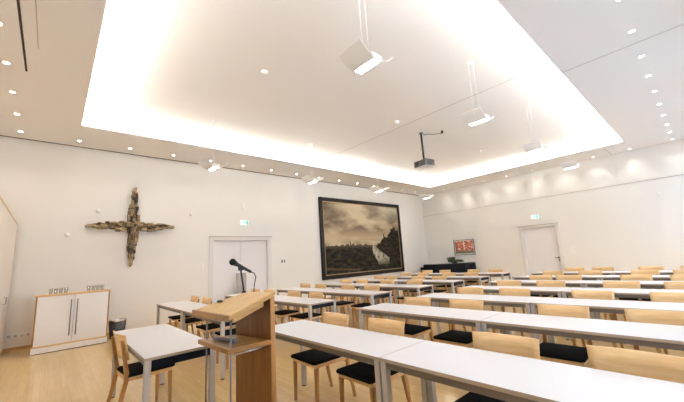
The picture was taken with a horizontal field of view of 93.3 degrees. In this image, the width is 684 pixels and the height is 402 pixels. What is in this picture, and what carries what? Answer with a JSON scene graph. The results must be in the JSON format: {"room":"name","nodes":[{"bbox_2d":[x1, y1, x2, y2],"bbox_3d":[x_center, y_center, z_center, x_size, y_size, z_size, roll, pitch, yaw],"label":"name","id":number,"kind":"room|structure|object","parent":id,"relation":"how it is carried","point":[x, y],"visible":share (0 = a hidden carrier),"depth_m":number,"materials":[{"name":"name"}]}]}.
{"room":"lecture hall","nodes":[
{"label":"lecture hall","id":0,"kind":"room"},
{"bbox_2d":[0,136,427,348],"bbox_3d":[-1.584,1.188,11.840,16.090,4.950,0.200,6,-14,-41],"label":"wall","id":1,"kind":"structure","parent":0,"point":[51,191],"depth_m":8.49,"materials":[{"name":"paint"}]},
{"bbox_2d":[5,331,31,339],"bbox_3d":[-6.705,2.789,6.694,0.400,0.090,0.019,6,-14,-41],"label":"strip","id":2,"kind":"object","parent":1,"relation":"attached to","point":[25,334],"visible":0.94,"depth_m":6.68,"materials":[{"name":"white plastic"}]},
{"bbox_2d":[2,321,178,352],"bbox_3d":[-5.529,3.155,7.670,4.580,0.070,0.015,6,-14,-41],"label":"baseboard","id":3,"kind":"structure","parent":1,"relation":"attached to","point":[172,323],"depth_m":6.68,"materials":[{"name":"brown wood"}]},
{"bbox_2d":[85,187,173,266],"bbox_3d":[-5.375,0.653,8.293,1.934,2.035,0.170,6,-14,-41],"label":"wall cross","id":4,"kind":"object","parent":1,"relation":"attached to","point":[133,225],"visible":1,"depth_m":8.26,"materials":[{"name":"brown wood"}]},
{"bbox_2d":[0,135,418,195],"bbox_3d":[-1.594,-0.845,12.081,15.690,0.004,0.045,6,-14,-41],"label":"trim","id":5,"kind":"structure","parent":1,"relation":"attached to","point":[0,135],"depth_m":8.96,"materials":[{"name":"brown"}]},
{"bbox_2d":[208,236,271,303],"bbox_3d":[-3.158,2.298,10.127,2.090,2.345,0.245,6,-14,-41],"label":"door","id":6,"kind":"structure","parent":1,"relation":"in","point":[254,253],"depth_m":10.15,"materials":[{"name":"white paint"}]},
{"bbox_2d":[318,197,404,279],"bbox_3d":[1.009,1.575,13.889,4.870,3.170,0.090,6,-14,-41],"label":"landscape painting","id":7,"kind":"object","parent":1,"relation":"attached to","point":[358,238],"visible":1,"depth_m":13.61,"materials":[{"name":"black"}]},
{"bbox_2d":[0,0,683,195],"bbox_3d":[1.884,-1.922,8.243,15.690,0.333,10.710,6,-14,-41],"label":"ceiling","id":8,"kind":"structure","parent":0,"point":[164,69],"depth_m":6.10,"materials":[{"name":"white paint"}]},
{"bbox_2d":[16,0,27,71],"bbox_3d":[-3.983,-2.164,4.006,0.025,0.004,2.370,6,-14,-41],"label":"trim","id":9,"kind":"structure","parent":8,"relation":"attached to","point":[18,1],"depth_m":4.10,"materials":[{"name":"brown"}]},
{"bbox_2d":[199,121,227,170],"bbox_3d":[-2.967,-1.299,7.473,0.550,1.155,0.360,6,-14,-41],"label":"pendant lamp","id":10,"kind":"object","parent":8,"relation":"hanging from","point":[211,167],"visible":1,"depth_m":7.33,"materials":[{"name":"white plastic"}]},
{"bbox_2d":[301,143,323,183],"bbox_3d":[-0.877,-1.093,9.310,0.550,1.155,0.360,6,-14,-41],"label":"pendant lamp","id":11,"kind":"object","parent":8,"relation":"hanging from","point":[306,179],"visible":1,"depth_m":9.15,"materials":[{"name":"white plastic"}]},
{"bbox_2d":[339,0,392,75],"bbox_3d":[0.259,-2.142,3.896,0.550,1.155,0.360,6,-14,-41],"label":"pendant lamp","id":12,"kind":"object","parent":8,"relation":"hanging from","point":[356,57],"visible":1,"depth_m":3.73,"materials":[{"name":"white plastic"}]},
{"bbox_2d":[414,132,434,168],"bbox_3d":[2.231,-1.427,8.970,0.380,0.988,0.440,3,-12,-33],"label":"projector","id":13,"kind":"object","parent":8,"relation":"hanging from","point":[424,163],"visible":1,"depth_m":8.85,"materials":[{"name":"grey metal"}]},
{"bbox_2d":[319,62,550,161],"bbox_3d":[1.629,-1.986,8.452,0.015,0.003,7.430,6,-14,-41],"label":"trim","id":14,"kind":"structure","parent":8,"relation":"attached to","point":[549,62],"depth_m":7.48,"materials":[{"name":"beige"}]},
{"bbox_2d":[460,61,494,126],"bbox_3d":[2.349,-1.936,5.733,0.550,1.155,0.360,6,-14,-41],"label":"pendant lamp","id":15,"kind":"object","parent":8,"relation":"hanging from","point":[476,116],"visible":1,"depth_m":5.57,"materials":[{"name":"white plastic"}]},
{"bbox_2d":[522,104,546,152],"bbox_3d":[4.454,-1.728,7.583,0.550,1.155,0.360,6,-14,-41],"label":"pendant lamp","id":16,"kind":"object","parent":8,"relation":"hanging from","point":[535,146],"visible":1,"depth_m":7.42,"materials":[{"name":"white plastic"}]},
{"bbox_2d":[560,130,578,169],"bbox_3d":[6.589,-1.517,9.459,0.550,1.155,0.360,6,-14,-41],"label":"pendant lamp","id":17,"kind":"object","parent":8,"relation":"hanging from","point":[571,164],"visible":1,"depth_m":9.30,"materials":[{"name":"white plastic"}]},
{"bbox_2d":[0,284,683,401],"bbox_3d":[2.168,2.776,7.391,16.090,0.200,11.110,6,-14,-41],"label":"floor","id":18,"kind":"structure","parent":0,"point":[80,374],"depth_m":4.42,"materials":[{"name":"brown wood"}]},
{"bbox_2d":[0,196,17,353],"bbox_3d":[-5.172,1.255,4.428,0.565,2.605,5.735,6,-14,-41],"label":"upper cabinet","id":19,"kind":"object","parent":18,"relation":"on","point":[8,224],"visible":1,"depth_m":5.83,"materials":[{"name":"white paint"}]},
{"bbox_2d":[30,289,110,355],"bbox_3d":[-5.651,2.476,6.765,1.205,1.095,0.594,6,-14,-41],"label":"base cabinet","id":20,"kind":"object","parent":18,"relation":"on","point":[67,320],"visible":1,"depth_m":6.55,"materials":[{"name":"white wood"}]},
{"bbox_2d":[109,318,126,338],"bbox_3d":[-5.115,2.903,7.348,0.344,0.400,0.344,6,-14,-41],"label":"waste bin","id":21,"kind":"object","parent":18,"relation":"on","point":[119,324],"visible":0.83,"depth_m":7.24,"materials":[{"name":"grey metal"}]},
{"bbox_2d":[106,330,174,401],"bbox_3d":[-2.123,1.787,3.402,0.462,0.837,0.545,-13,-14,43],"label":"chair","id":22,"kind":"object","parent":18,"relation":"on","point":[127,372],"visible":0.76,"depth_m":3.33,"materials":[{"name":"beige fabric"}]},
{"bbox_2d":[117,362,174,376],"bbox_3d":[-2.091,1.763,3.442,0.460,0.030,0.446,-13,-14,43],"label":"seat cushion","id":23,"kind":"object","parent":22,"relation":"on","point":[135,369],"depth_m":3.33,"materials":[{"name":"black fabric"}]},
{"bbox_2d":[111,323,214,401],"bbox_3d":[-1.960,1.825,3.408,0.580,0.740,1.795,6,-14,-41],"label":"table","id":24,"kind":"object","parent":18,"relation":"on","point":[154,346],"visible":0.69,"depth_m":2.97,"materials":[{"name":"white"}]},
{"bbox_2d":[156,300,211,337],"bbox_3d":[-3.146,2.438,6.390,0.580,0.740,1.795,6,-14,-41],"label":"table","id":25,"kind":"object","parent":18,"relation":"on","point":[177,306],"visible":0.43,"depth_m":6.37,"materials":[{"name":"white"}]},
{"bbox_2d":[168,296,200,336],"bbox_3d":[-3.387,2.504,6.937,0.545,0.837,0.462,6,-14,-42],"label":"chair","id":26,"kind":"object","parent":18,"relation":"on","point":[175,318],"visible":0.53,"depth_m":6.90,"materials":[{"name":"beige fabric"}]},
{"bbox_2d":[168,315,189,319],"bbox_3d":[-3.425,2.472,6.909,0.446,0.030,0.460,6,-14,-42],"label":"seat cushion","id":27,"kind":"object","parent":26,"relation":"on","point":[177,317],"depth_m":6.77,"materials":[{"name":"black fabric"}]},
{"bbox_2d":[178,297,211,338],"bbox_3d":[-2.896,2.377,6.399,0.545,0.837,0.462,6,-14,-43],"label":"chair","id":28,"kind":"object","parent":18,"relation":"on","point":[205,300],"visible":0.41,"depth_m":6.34,"materials":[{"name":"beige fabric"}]},
{"bbox_2d":[178,317,203,323],"bbox_3d":[-2.934,2.345,6.370,0.446,0.030,0.460,6,-14,-43],"label":"seat cushion","id":29,"kind":"object","parent":28,"relation":"on","point":[193,320],"depth_m":6.23,"materials":[{"name":"black fabric"}]},
{"bbox_2d":[181,307,235,379],"bbox_3d":[-1.958,2.127,5.074,0.580,0.740,1.795,6,-14,-41],"label":"table","id":30,"kind":"object","parent":18,"relation":"on","point":[188,312],"visible":0.31,"depth_m":4.37,"materials":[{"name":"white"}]},
{"bbox_2d":[196,323,232,357],"bbox_3d":[-2.191,2.192,5.616,0.545,0.837,0.462,6,-14,-43],"label":"chair","id":31,"kind":"object","parent":18,"relation":"on","point":[211,326],"visible":0.21,"depth_m":5.46,"materials":[{"name":"beige wood"}]},
{"bbox_2d":[196,323,225,329],"bbox_3d":[-2.228,2.160,5.587,0.446,0.030,0.460,6,-14,-43],"label":"seat cushion","id":32,"kind":"object","parent":31,"relation":"on","point":[211,326],"depth_m":5.46,"materials":[{"name":"black fabric"}]},
{"bbox_2d":[215,328,235,368],"bbox_3d":[-1.611,2.040,4.969,0.545,0.837,0.462,5,-13,-40],"label":"chair","id":33,"kind":"object","parent":18,"relation":"on","point":[227,332],"visible":0.21,"depth_m":4.88,"materials":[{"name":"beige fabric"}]},
{"bbox_2d":[215,328,235,335],"bbox_3d":[-1.650,2.008,4.943,0.446,0.030,0.460,5,-13,-40],"label":"seat cushion","id":34,"kind":"object","parent":33,"relation":"on","point":[227,332],"depth_m":4.90,"materials":[{"name":"black fabric"}]},
{"bbox_2d":[192,292,276,401],"bbox_3d":[-0.920,1.401,2.723,0.444,1.206,0.760,6,-14,-41],"label":"lectern","id":35,"kind":"object","parent":18,"relation":"on","point":[253,313],"visible":0.98,"depth_m":2.66,"materials":[{"name":"brown wood"}]},
{"bbox_2d":[198,335,270,354],"bbox_3d":[-0.902,1.171,2.683,0.382,0.035,0.579,6,-14,-41],"label":"shelf","id":36,"kind":"object","parent":35,"relation":"attached to","point":[246,343],"depth_m":2.56,"materials":[{"name":"brown wood"}]},
{"bbox_2d":[229,259,255,292],"bbox_3d":[-0.908,0.757,2.967,0.260,0.458,0.062,6,-14,-41],"label":"microphone","id":37,"kind":"object","parent":35,"relation":"attached to","point":[233,262],"visible":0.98,"depth_m":2.96,"materials":[{"name":"black metal"}]},
{"bbox_2d":[236,273,245,293],"bbox_3d":[-3.033,2.792,9.731,0.320,1.220,0.280,6,-14,-41],"label":"grey stele","id":38,"kind":"object","parent":18,"relation":"on","point":[239,289],"visible":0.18,"depth_m":9.73,"materials":[{"name":"grey"}]},
{"bbox_2d":[275,291,300,323],"bbox_3d":[-1.153,2.323,6.684,0.545,0.837,0.462,6,-14,-43],"label":"chair","id":39,"kind":"object","parent":18,"relation":"on","point":[287,312],"visible":0.62,"depth_m":6.65,"materials":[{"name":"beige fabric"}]},
{"bbox_2d":[275,309,298,314],"bbox_3d":[-1.191,2.291,6.656,0.446,0.030,0.460,6,-14,-43],"label":"seat cushion","id":40,"kind":"object","parent":39,"relation":"on","point":[287,311],"depth_m":6.57,"materials":[{"name":"black fabric"}]},
{"bbox_2d":[274,296,335,348],"bbox_3d":[-0.893,2.256,6.141,0.580,0.740,1.795,6,-14,-41],"label":"table","id":41,"kind":"object","parent":18,"relation":"on","point":[310,303],"visible":0.43,"depth_m":5.72,"materials":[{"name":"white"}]},
{"bbox_2d":[277,287,333,321],"bbox_3d":[-0.965,2.655,8.320,0.580,0.740,1.795,6,-14,-41],"label":"table","id":42,"kind":"object","parent":18,"relation":"on","point":[303,290],"visible":0.43,"depth_m":8.36,"materials":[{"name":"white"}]},
{"bbox_2d":[290,292,323,321],"bbox_3d":[-0.642,2.188,6.109,0.545,0.837,0.462,5,-13,-40],"label":"chair","id":43,"kind":"object","parent":18,"relation":"on","point":[302,316],"visible":0.55,"depth_m":6.08,"materials":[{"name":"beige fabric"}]},
{"bbox_2d":[290,312,321,318],"bbox_3d":[-0.681,2.156,6.083,0.446,0.030,0.460,5,-13,-40],"label":"seat cushion","id":44,"kind":"object","parent":43,"relation":"on","point":[302,315],"depth_m":6.01,"materials":[{"name":"black fabric"}]},
{"bbox_2d":[291,312,356,401],"bbox_3d":[-0.212,1.689,3.498,0.545,0.837,0.462,5,-13,-40],"label":"chair","id":45,"kind":"object","parent":18,"relation":"on","point":[313,358],"visible":0.66,"depth_m":3.44,"materials":[{"name":"black fabric"}]},
{"bbox_2d":[291,349,341,365],"bbox_3d":[-0.251,1.657,3.471,0.446,0.030,0.460,5,-13,-40],"label":"seat cushion","id":46,"kind":"object","parent":45,"relation":"on","point":[312,357],"depth_m":3.36,"materials":[{"name":"black fabric"}]},
{"bbox_2d":[329,285,357,321],"bbox_3d":[0.018,2.408,7.542,0.545,0.837,0.462,6,-14,-42],"label":"chair","id":47,"kind":"object","parent":18,"relation":"on","point":[342,303],"visible":0.66,"depth_m":7.51,"materials":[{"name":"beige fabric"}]},
{"bbox_2d":[320,283,375,309],"bbox_3d":[0.127,2.739,9.148,0.580,0.740,1.795,6,-14,-41],"label":"table","id":48,"kind":"object","parent":18,"relation":"on","point":[333,285],"visible":0.38,"depth_m":9.08,"materials":[{"name":"white laminate"}]},
{"bbox_2d":[275,320,428,401],"bbox_3d":[-0.093,1.653,3.080,0.580,0.740,1.795,6,-14,-41],"label":"table","id":49,"kind":"object","parent":18,"relation":"on","point":[365,346],"visible":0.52,"depth_m":2.83,"materials":[{"name":"white laminate"}]},
{"bbox_2d":[317,289,392,321],"bbox_3d":[0.223,2.345,7.003,0.580,0.740,1.795,6,-14,-41],"label":"table","id":50,"kind":"object","parent":18,"relation":"on","point":[372,295],"visible":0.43,"depth_m":6.70,"materials":[{"name":"white laminate"}]},
{"bbox_2d":[347,279,369,312],"bbox_3d":[0.450,2.667,9.116,0.545,0.837,0.462,6,-14,-42],"label":"chair","id":51,"kind":"object","parent":18,"relation":"on","point":[365,281],"visible":0.23,"depth_m":9.24,"materials":[{"name":"beige wood"}]},
{"bbox_2d":[351,285,382,329],"bbox_3d":[0.533,2.273,6.973,0.545,0.837,0.462,6,-14,-43],"label":"chair","id":52,"kind":"object","parent":18,"relation":"on","point":[366,287],"visible":0.56,"depth_m":6.96,"materials":[{"name":"beech wood"},{"name":"black fabric"}]},
{"bbox_2d":[351,303,376,307],"bbox_3d":[0.495,2.241,6.944,0.446,0.030,0.460,6,-14,-43],"label":"seat cushion","id":53,"kind":"object","parent":52,"relation":"on","point":[360,305],"depth_m":6.88,"materials":[{"name":"black fabric"}]},
{"bbox_2d":[336,318,411,401],"bbox_3d":[0.290,1.558,2.943,0.545,0.837,0.462,5,-14,-41],"label":"chair","id":54,"kind":"object","parent":18,"relation":"on","point":[359,372],"visible":0.53,"depth_m":2.90,"materials":[{"name":"beech wood"},{"name":"black fabric"}]},
{"bbox_2d":[336,361,398,383],"bbox_3d":[0.251,1.526,2.916,0.446,0.030,0.460,5,-14,-41],"label":"seat cushion","id":55,"kind":"object","parent":54,"relation":"on","point":[364,373],"depth_m":2.83,"materials":[{"name":"black fabric"}]},
{"bbox_2d":[352,279,407,303],"bbox_3d":[1.164,2.830,9.994,0.580,0.740,1.795,6,-14,-41],"label":"table","id":56,"kind":"object","parent":18,"relation":"on","point":[369,280],"visible":0.37,"depth_m":9.90,"materials":[{"name":"white laminate"}]},
{"bbox_2d":[376,280,395,303],"bbox_3d":[1.080,2.503,8.424,0.545,0.837,0.462,6,-14,-43],"label":"chair","id":57,"kind":"object","parent":18,"relation":"on","point":[381,281],"visible":0.44,"depth_m":8.48,"materials":[{"name":"beige wood"}]},
{"bbox_2d":[361,284,434,322],"bbox_3d":[1.315,2.429,7.832,0.580,0.740,1.795,6,-14,-41],"label":"table","id":58,"kind":"object","parent":18,"relation":"on","point":[418,288],"visible":0.68,"depth_m":7.46,"materials":[{"name":"white laminate"}]},
{"bbox_2d":[397,280,422,303],"bbox_3d":[1.664,2.352,7.783,0.545,0.837,0.462,6,-14,-43],"label":"chair","id":59,"kind":"object","parent":18,"relation":"on","point":[414,282],"visible":0.43,"depth_m":7.90,"materials":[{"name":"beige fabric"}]},
{"bbox_2d":[404,276,424,295],"bbox_3d":[2.105,2.595,9.272,0.545,0.837,0.462,6,-14,-43],"label":"chair","id":60,"kind":"object","parent":18,"relation":"on","point":[412,277],"visible":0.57,"depth_m":9.33,"materials":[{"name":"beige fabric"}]},
{"bbox_2d":[404,297,434,341],"bbox_3d":[0.956,1.795,4.472,0.545,0.837,0.462,6,-14,-42],"label":"chair","id":61,"kind":"object","parent":18,"relation":"on","point":[410,330],"visible":0.59,"depth_m":4.47,"materials":[{"name":"beech wood"},{"name":"black fabric"}]},
{"bbox_2d":[404,324,430,334],"bbox_3d":[0.917,1.763,4.445,0.446,0.030,0.460,6,-14,-42],"label":"seat cushion","id":62,"kind":"object","parent":61,"relation":"on","point":[409,329],"depth_m":4.35,"materials":[{"name":"black fabric"}]},
{"bbox_2d":[395,279,464,303],"bbox_3d":[2.352,2.519,8.677,0.580,0.740,1.795,6,-14,-41],"label":"table","id":63,"kind":"object","parent":18,"relation":"on","point":[452,283],"visible":0.46,"depth_m":8.26,"materials":[{"name":"white laminate"}]},
{"bbox_2d":[358,303,504,333],"bbox_3d":[1.060,1.767,4.094,0.580,0.740,1.795,6,-14,-41],"label":"table","id":64,"kind":"object","parent":18,"relation":"on","point":[467,317],"visible":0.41,"depth_m":3.94,"materials":[{"name":"white laminate"}]},
{"bbox_2d":[424,276,448,306],"bbox_3d":[2.568,2.476,8.773,0.545,0.837,0.462,5,-13,-40],"label":"chair","id":65,"kind":"object","parent":18,"relation":"on","point":[433,277],"visible":0.62,"depth_m":8.80,"materials":[{"name":"beige wood"}]},
{"bbox_2d":[436,272,457,293],"bbox_3d":[3.242,2.657,9.995,0.545,0.837,0.462,6,-14,-42],"label":"chair","id":66,"kind":"object","parent":18,"relation":"on","point":[444,273],"visible":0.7,"depth_m":9.98,"materials":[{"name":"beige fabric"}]},
{"bbox_2d":[420,262,475,284],"bbox_3d":[4.903,3.334,14.714,1.514,0.985,2.095,6,-14,-41],"label":"grand piano","id":67,"kind":"object","parent":18,"relation":"on","point":[459,267],"visible":0.49,"depth_m":14.29,"materials":[{"name":"black paint"}]},
{"bbox_2d":[425,276,489,293],"bbox_3d":[3.389,2.610,9.523,0.580,0.740,1.795,6,-14,-41],"label":"table","id":68,"kind":"object","parent":18,"relation":"on","point":[480,278],"visible":0.39,"depth_m":9.11,"materials":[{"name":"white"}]},
{"bbox_2d":[433,299,482,347],"bbox_3d":[1.450,1.665,3.923,0.545,0.837,0.462,6,-14,-41],"label":"chair","id":69,"kind":"object","parent":18,"relation":"on","point":[453,336],"visible":0.59,"depth_m":3.96,"materials":[{"name":"beech wood"},{"name":"black fabric"}]},
{"bbox_2d":[433,330,472,343],"bbox_3d":[1.411,1.633,3.895,0.446,0.030,0.460,6,-14,-41],"label":"seat cushion","id":70,"kind":"object","parent":69,"relation":"on","point":[451,336],"depth_m":3.83,"materials":[{"name":"black fabric"}]},
{"bbox_2d":[449,287,484,331],"bbox_3d":[2.072,1.886,5.348,0.545,0.837,0.462,5,-14,-41],"label":"chair","id":71,"kind":"object","parent":18,"relation":"on","point":[461,290],"visible":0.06,"depth_m":5.55,"materials":[{"name":"beech wood"},{"name":"black fabric"}]},
{"bbox_2d":[458,272,478,286],"bbox_3d":[3.726,2.531,9.462,0.545,0.837,0.462,5,-13,-40],"label":"chair","id":72,"kind":"object","parent":18,"relation":"on","point":[465,273],"visible":0.41,"depth_m":9.63,"materials":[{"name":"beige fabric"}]},
{"bbox_2d":[450,272,510,292],"bbox_3d":[4.452,2.713,10.444,0.580,0.740,1.795,6,-14,-41],"label":"table","id":73,"kind":"object","parent":18,"relation":"on","point":[501,274],"visible":0.46,"depth_m":10.02,"materials":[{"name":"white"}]},
{"bbox_2d":[416,293,550,342],"bbox_3d":[2.094,1.869,5.003,0.580,0.740,1.795,6,-14,-41],"label":"table","id":74,"kind":"object","parent":18,"relation":"on","point":[495,300],"visible":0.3,"depth_m":4.81,"materials":[{"name":"white laminate"}]},
{"bbox_2d":[454,331,539,401],"bbox_3d":[1.030,1.363,2.112,0.545,0.837,0.462,6,-14,-42],"label":"chair","id":75,"kind":"object","parent":18,"relation":"on","point":[494,342],"visible":0.45,"depth_m":2.28,"materials":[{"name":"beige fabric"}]},
{"bbox_2d":[454,392,505,401],"bbox_3d":[0.992,1.331,2.085,0.446,0.030,0.460,6,-14,-42],"label":"seat cushion","id":76,"kind":"object","parent":75,"relation":"on","point":[470,396],"depth_m":2.18,"materials":[{"name":"black fabric"}]},
{"bbox_2d":[491,280,525,313],"bbox_3d":[3.172,1.971,6.184,0.545,0.837,0.462,6,-14,-42],"label":"chair","id":77,"kind":"object","parent":18,"relation":"on","point":[499,282],"visible":0.22,"depth_m":6.34,"materials":[{"name":"beige wood"}]},
{"bbox_2d":[492,288,529,336],"bbox_3d":[2.548,1.762,4.822,0.545,0.837,0.462,6,-14,-41],"label":"chair","id":78,"kind":"object","parent":18,"relation":"on","point":[502,291],"visible":0.12,"depth_m":5.03,"materials":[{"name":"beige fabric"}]},
{"bbox_2d":[457,285,571,339],"bbox_3d":[3.120,1.971,5.904,0.580,0.740,1.795,6,-14,-41],"label":"table","id":79,"kind":"object","parent":18,"relation":"on","point":[486,289],"visible":0.45,"depth_m":5.57,"materials":[{"name":"white laminate"}]},
{"bbox_2d":[379,340,683,401],"bbox_3d":[1.094,1.343,1.764,0.580,0.740,1.795,6,-14,-41],"label":"table","id":80,"kind":"object","parent":18,"relation":"on","point":[501,376],"visible":1,"depth_m":1.81,"materials":[{"name":"white laminate"}]},
{"bbox_2d":[529,275,553,312],"bbox_3d":[4.284,2.047,6.976,0.545,0.837,0.462,5,-13,-40],"label":"chair","id":81,"kind":"object","parent":18,"relation":"on","point":[532,277],"visible":0.38,"depth_m":7.13,"materials":[{"name":"beige wood"}]},
{"bbox_2d":[488,280,596,318],"bbox_3d":[4.147,2.072,6.806,0.580,0.740,1.795,6,-14,-41],"label":"table","id":82,"kind":"object","parent":18,"relation":"on","point":[572,283],"visible":0.38,"depth_m":6.62,"materials":[{"name":"white laminate"}]},
{"bbox_2d":[536,281,565,296],"bbox_3d":[3.654,1.845,5.650,0.545,0.837,0.462,6,-14,-42],"label":"chair","id":83,"kind":"object","parent":18,"relation":"on","point":[539,283],"visible":0.15,"depth_m":5.87,"materials":[{"name":"beige wood"}]},
{"bbox_2d":[512,275,603,287],"bbox_3d":[5.166,2.172,7.701,0.580,0.740,1.795,6,-14,-41],"label":"table","id":84,"kind":"object","parent":18,"relation":"on","point":[521,277],"visible":0.34,"depth_m":7.49,"materials":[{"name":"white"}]},
{"bbox_2d":[537,304,592,366],"bbox_3d":[2.149,1.480,3.135,0.545,0.837,0.462,6,-14,-42],"label":"chair","id":85,"kind":"object","parent":18,"relation":"on","point":[553,352],"visible":0.49,"depth_m":3.16,"materials":[{"name":"black fabric"}]},
{"bbox_2d":[539,342,587,362],"bbox_3d":[2.111,1.448,3.107,0.446,0.030,0.460,6,-14,-42],"label":"seat cushion","id":86,"kind":"object","parent":85,"relation":"on","point":[548,351],"depth_m":3.02,"materials":[{"name":"black fabric"}]},
{"bbox_2d":[553,275,581,297],"bbox_3d":[4.648,1.955,6.590,0.545,0.837,0.462,6,-14,-43],"label":"chair","id":87,"kind":"object","parent":18,"relation":"on","point":[558,277],"visible":0.19,"depth_m":6.79,"materials":[{"name":"beige wood"}]},
{"bbox_2d":[531,271,617,299],"bbox_3d":[6.170,2.272,8.583,0.580,0.740,1.795,6,-14,-41],"label":"table","id":88,"kind":"object","parent":18,"relation":"on","point":[569,272],"visible":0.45,"depth_m":8.43,"materials":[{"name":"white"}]},
{"bbox_2d":[480,312,683,350],"bbox_3d":[2.248,1.457,2.778,0.580,0.740,1.795,6,-14,-41],"label":"table","id":89,"kind":"object","parent":18,"relation":"on","point":[663,336],"visible":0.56,"depth_m":2.76,"materials":[{"name":"white laminate"}]},
{"bbox_2d":[578,270,601,287],"bbox_3d":[5.719,2.039,7.412,0.545,0.837,0.462,6,-14,-41],"label":"chair","id":90,"kind":"object","parent":18,"relation":"on","point":[588,272],"visible":0.11,"depth_m":7.61,"materials":[{"name":"beige wood"}]},
{"bbox_2d":[571,290,623,348],"bbox_3d":[3.200,1.589,4.085,0.545,0.837,0.462,6,-14,-43],"label":"chair","id":91,"kind":"object","parent":18,"relation":"on","point":[577,294],"visible":0.16,"depth_m":4.27,"materials":[{"name":"beige wood"}]},
{"bbox_2d":[530,297,683,343],"bbox_3d":[3.282,1.559,3.686,0.580,0.740,1.795,6,-14,-41],"label":"table","id":92,"kind":"object","parent":18,"relation":"on","point":[595,305],"visible":0.58,"depth_m":3.75,"materials":[{"name":"white laminate"}]},
{"bbox_2d":[602,281,641,319],"bbox_3d":[4.308,1.674,4.927,0.545,0.837,0.462,6,-14,-43],"label":"chair","id":93,"kind":"object","parent":18,"relation":"on","point":[606,284],"visible":0.15,"depth_m":5.12,"materials":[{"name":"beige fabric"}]},
{"bbox_2d":[561,287,683,340],"bbox_3d":[4.308,1.660,4.588,0.580,0.740,1.795,6,-14,-41],"label":"table","id":94,"kind":"object","parent":18,"relation":"on","point":[618,292],"visible":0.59,"depth_m":4.63,"materials":[{"name":"white laminate"}]},
{"bbox_2d":[583,280,683,318],"bbox_3d":[5.334,1.762,5.489,0.580,0.740,1.795,6,-14,-41],"label":"table","id":95,"kind":"object","parent":18,"relation":"on","point":[593,283],"visible":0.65,"depth_m":5.81,"materials":[{"name":"white laminate"}]},
{"bbox_2d":[586,345,683,383],"bbox_3d":[1.507,1.240,1.598,0.545,0.837,0.462,5,-13,-39],"label":"chair","id":96,"kind":"object","parent":18,"relation":"on","point":[652,365],"visible":0.6,"depth_m":1.81,"materials":[{"name":"beech wood"},{"name":"black fabric"}]},
{"bbox_2d":[600,275,670,287],"bbox_3d":[6.353,1.862,6.385,0.580,0.740,1.795,6,-14,-41],"label":"table","id":97,"kind":"object","parent":18,"relation":"on","point":[605,277],"visible":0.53,"depth_m":6.56,"materials":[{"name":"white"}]},
{"bbox_2d":[619,275,653,320],"bbox_3d":[5.340,1.774,5.819,0.545,0.837,0.462,5,-13,-39],"label":"chair","id":98,"kind":"object","parent":18,"relation":"on","point":[622,277],"visible":0.37,"depth_m":5.93,"materials":[{"name":"beech wood"},{"name":"black fabric"}]},
{"bbox_2d":[619,298,650,300],"bbox_3d":[5.300,1.742,5.793,0.446,0.030,0.460,5,-13,-39],"label":"seat cushion","id":99,"kind":"object","parent":98,"relation":"on","point":[625,299],"depth_m":5.68,"materials":[{"name":"black fabric"}]},
{"bbox_2d":[612,270,673,299],"bbox_3d":[7.357,1.961,7.267,0.580,0.740,1.795,6,-14,-41],"label":"table","id":100,"kind":"object","parent":18,"relation":"on","point":[663,272],"visible":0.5,"depth_m":7.58,"materials":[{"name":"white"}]},
{"bbox_2d":[630,270,661,288],"bbox_3d":[6.345,1.873,6.702,0.545,0.837,0.462,5,-13,-40],"label":"chair","id":101,"kind":"object","parent":18,"relation":"on","point":[633,272],"visible":0.16,"depth_m":6.89,"materials":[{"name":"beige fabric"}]},
{"bbox_2d":[638,266,664,288],"bbox_3d":[7.377,1.980,7.636,0.545,0.837,0.462,6,-14,-42],"label":"chair","id":102,"kind":"object","parent":18,"relation":"on","point":[660,268],"visible":0.07,"depth_m":7.85,"materials":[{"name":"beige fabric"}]},
{"bbox_2d":[624,309,683,350],"bbox_3d":[2.635,1.355,2.605,0.545,0.837,0.462,6,-14,-42],"label":"chair","id":103,"kind":"object","parent":18,"relation":"on","point":[632,315],"visible":0.19,"depth_m":2.85,"materials":[{"name":"beech wood"},{"name":"black fabric"}]},
{"bbox_2d":[649,292,683,354],"bbox_3d":[3.716,1.454,3.514,0.545,0.837,0.462,5,-13,-40],"label":"chair","id":104,"kind":"object","parent":18,"relation":"on","point":[675,297],"visible":0.13,"depth_m":3.77,"materials":[{"name":"beech wood"},{"name":"black fabric"}]},
{"bbox_2d":[663,282,683,289],"bbox_3d":[4.776,1.550,4.394,0.545,0.837,0.462,6,-14,-42],"label":"chair","id":105,"kind":"object","parent":18,"relation":"on","point":[668,285],"visible":0.11,"depth_m":4.69,"materials":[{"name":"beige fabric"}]},
{"bbox_2d":[669,274,683,280],"bbox_3d":[5.789,1.654,5.309,0.545,0.837,0.462,6,-14,-41],"label":"chair","id":106,"kind":"object","parent":18,"relation":"on","point":[676,277],"visible":0.1,"depth_m":5.62,"materials":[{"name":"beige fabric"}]},
{"bbox_2d":[421,139,683,281],"bbox_3d":[8.033,0.817,13.007,0.200,4.950,10.910,6,-14,-41],"label":"wall","id":107,"kind":"structure","parent":0,"point":[625,227],"depth_m":11.90,"materials":[{"name":"paint"}]},
{"bbox_2d":[453,239,475,254],"bbox_3d":[5.775,2.185,15.248,0.030,0.710,1.020,6,-14,-41],"label":"picture","id":108,"kind":"object","parent":107,"relation":"attached to","point":[461,247],"visible":1,"depth_m":15.22,"materials":[{"name":"red paper"}]},
{"bbox_2d":[518,223,565,274],"bbox_3d":[7.998,2.120,12.866,0.245,2.345,1.510,6,-14,-41],"label":"door","id":109,"kind":"structure","parent":107,"relation":"in","point":[541,245],"depth_m":12.92,"materials":[{"name":"white paint"}]},
{"bbox_2d":[423,174,683,216],"bbox_3d":[7.832,-0.094,13.177,0.012,0.015,10.710,6,-14,-41],"label":"trim","id":110,"kind":"structure","parent":107,"relation":"attached to","point":[681,174],"depth_m":12.28,"materials":[{"name":"beige"}]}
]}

